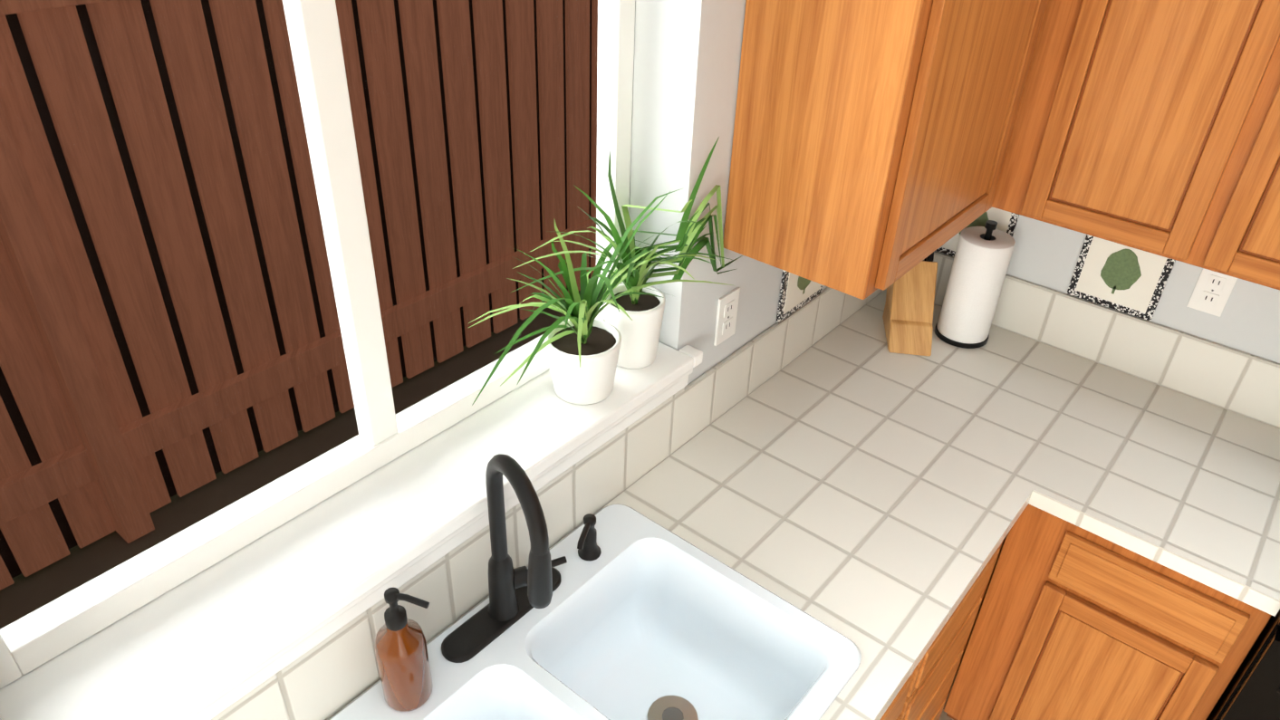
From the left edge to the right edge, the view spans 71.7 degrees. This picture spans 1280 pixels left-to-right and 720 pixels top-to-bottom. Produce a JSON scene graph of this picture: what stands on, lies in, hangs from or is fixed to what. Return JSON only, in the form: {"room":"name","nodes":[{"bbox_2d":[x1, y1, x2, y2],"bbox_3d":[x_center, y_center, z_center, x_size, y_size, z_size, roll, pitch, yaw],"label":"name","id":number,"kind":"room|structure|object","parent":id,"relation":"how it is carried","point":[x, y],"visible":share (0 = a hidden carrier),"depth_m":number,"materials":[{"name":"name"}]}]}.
{"room":"kitchen","nodes":[
{"label":"kitchen","id":0,"kind":"room"},
{"bbox_2d":[0,0,827,719],"bbox_3d":[-1.336,0.636,0.389,0.200,2.730,6.310,26,40,31],"label":"wall","id":1,"kind":"structure","parent":0,"point":[687,65],"depth_m":1.64,"materials":[{"name":"paint"}]},
{"bbox_2d":[0,0,635,689],"bbox_3d":[-0.417,-0.317,1.188,0.050,1.146,1.216,26,40,31],"label":"window","id":2,"kind":"structure","parent":1,"relation":"in","point":[34,640],"depth_m":1.30,"materials":[{"name":"white plastic"}]},
{"bbox_2d":[0,342,702,719],"bbox_3d":[-0.371,0.234,1.483,0.241,0.092,1.280,26,40,31],"label":"window sill","id":3,"kind":"structure","parent":1,"relation":"attached to","point":[212,641],"depth_m":1.30,"materials":[{"name":"white paint"}]},
{"bbox_2d":[468,187,731,405],"bbox_3d":[-0.063,-0.080,1.554,0.264,0.375,0.701,26,40,31],"label":"spider plant","id":4,"kind":"object","parent":3,"relation":"on","point":[582,343],"visible":0.94,"depth_m":1.59,"materials":[{"name":"green plant"}]},
{"bbox_2d":[511,136,741,369],"bbox_3d":[0.021,-0.167,1.629,0.248,0.444,0.568,26,40,31],"label":"spider plant","id":5,"kind":"object","parent":3,"relation":"on","point":[640,332],"visible":0.85,"depth_m":1.68,"materials":[{"name":"green plant"}]},
{"bbox_2d":[713,287,740,346],"bbox_3d":[0.190,-0.094,1.925,0.008,0.116,0.072,26,40,31],"label":"electrical outlet","id":6,"kind":"object","parent":1,"relation":"attached to","point":[727,306],"visible":1,"depth_m":1.92,"materials":[{"name":"white plastic"}]},
{"bbox_2d":[722,0,1048,299],"bbox_3d":[0.600,-0.720,1.762,0.339,0.893,0.939,26,40,31],"label":"upper cabinet","id":7,"kind":"object","parent":1,"relation":"attached to","point":[870,141],"visible":0.96,"depth_m":1.58,"materials":[{"name":"brown wood"}]},
{"bbox_2d":[939,672,957,719],"bbox_3d":[-0.061,2.443,0.262,3.840,0.060,6.910,26,40,31],"label":"floor","id":8,"kind":"structure","parent":0,"point":[944,716],"depth_m":2.48,"materials":[{"name":"brown wood"}]},
{"bbox_2d":[879,536,1006,719],"bbox_3d":[0.360,0.686,2.113,0.652,0.872,0.469,26,40,31],"label":"base cabinet","id":9,"kind":"object","parent":8,"relation":"on","point":[923,693],"visible":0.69,"depth_m":1.72,"materials":[{"name":"brown wood"}]},
{"bbox_2d":[211,207,1145,719],"bbox_3d":[0.102,0.332,1.470,0.660,0.403,2.808,26,40,31],"label":"countertop","id":10,"kind":"structure","parent":9,"relation":"on","point":[820,454],"depth_m":1.89,"materials":[{"name":"tile"}]},
{"bbox_2d":[328,503,861,719],"bbox_3d":[-0.092,0.634,1.448,0.576,0.198,0.816,26,40,31],"label":"double-bowl sink","id":11,"kind":"object","parent":10,"relation":"in","point":[641,617],"visible":1,"depth_m":1.63,"materials":[{"name":"white ceramic"}]},
{"bbox_2d":[374,587,433,712],"bbox_3d":[-0.358,0.435,1.342,0.090,0.230,0.076,26,40,31],"label":"soap bottle","id":12,"kind":"object","parent":11,"relation":"on","point":[400,649],"visible":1,"depth_m":1.33,"materials":[{"name":"brown glass"}]},
{"bbox_2d":[441,453,567,663],"bbox_3d":[-0.180,0.303,1.408,0.194,0.391,0.260,26,40,31],"label":"faucet","id":13,"kind":"object","parent":11,"relation":"on","point":[516,594],"visible":1,"depth_m":1.45,"materials":[{"name":"black metal"}]},
{"bbox_2d":[577,513,601,560],"bbox_3d":[-0.102,0.338,1.635,0.056,0.090,0.085,26,40,31],"label":"sprayer","id":14,"kind":"object","parent":11,"relation":"on","point":[588,547],"visible":1,"depth_m":1.64,"materials":[{"name":"black metal"}]},
{"bbox_2d":[882,251,937,356],"bbox_3d":[0.733,-0.205,2.370,0.110,0.276,0.280,6,33,5],"label":"knife block","id":15,"kind":"object","parent":10,"relation":"on","point":[908,314],"visible":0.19,"depth_m":2.35,"materials":[{"name":"brown wood"}]},
{"bbox_2d":[934,220,1015,348],"bbox_3d":[0.883,-0.208,2.331,0.140,0.334,0.140,26,40,31],"label":"paper towel roll","id":16,"kind":"object","parent":10,"relation":"on","point":[982,258],"visible":1,"depth_m":2.29,"materials":[{"name":"white paper"}]},
{"bbox_2d":[943,503,1271,719],"bbox_3d":[1.198,0.630,2.250,0.489,0.873,0.628,26,40,31],"label":"base cabinet","id":17,"kind":"object","parent":8,"relation":"on","point":[1073,622],"visible":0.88,"depth_m":1.95,"materials":[{"name":"brown wood"}]},
{"bbox_2d":[1037,251,1279,615],"bbox_3d":[1.223,0.105,1.886,0.465,0.403,0.648,26,40,31],"label":"countertop","id":18,"kind":"structure","parent":17,"relation":"on","point":[1169,455],"depth_m":2.02,"materials":[{"name":"tile"}]},
{"bbox_2d":[1206,609,1279,719],"bbox_3d":[1.637,0.766,1.787,0.758,1.185,0.730,26,40,31],"label":"range","id":19,"kind":"object","parent":8,"relation":"on","point":[1252,691],"visible":0.35,"depth_m":1.70,"materials":[{"name":"black metal"}]},
{"bbox_2d":[939,214,1279,363],"bbox_3d":[2.029,-0.037,1.627,3.590,2.730,0.150,26,40,31],"label":"wall","id":20,"kind":"structure","parent":0,"point":[1047,255],"depth_m":2.14,"materials":[{"name":"paint"}]},
{"bbox_2d":[991,0,1279,290],"bbox_3d":[1.906,-0.301,1.208,2.596,0.893,0.339,26,40,31],"label":"upper cabinet","id":21,"kind":"object","parent":20,"relation":"attached to","point":[1151,126],"visible":0.94,"depth_m":1.74,"materials":[{"name":"brown wood"}]},
{"bbox_2d":[1186,268,1237,317],"bbox_3d":[1.349,-0.165,2.088,0.072,0.116,0.008,26,40,31],"label":"electrical outlet","id":22,"kind":"object","parent":20,"relation":"attached to","point":[1212,291],"visible":0.94,"depth_m":2.09,"materials":[{"name":"white plastic"}]},
{"label":"outside","id":23,"kind":"structure","parent":0,"visible":0},
{"bbox_2d":[0,290,580,629],"bbox_3d":[-1.064,-1.624,6.426,7.310,0.060,22.000,26,40,31],"label":"ground","id":24,"kind":"structure","parent":23,"point":[23,595],"depth_m":3.19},
{"bbox_2d":[0,0,597,590],"bbox_3d":[-0.675,-0.909,3.449,0.150,1.999,12.015,26,40,31],"label":"fence","id":25,"kind":"object","parent":24,"relation":"on","point":[225,346],"depth_m":2.89,"materials":[{"name":"brown wood"}]}
]}

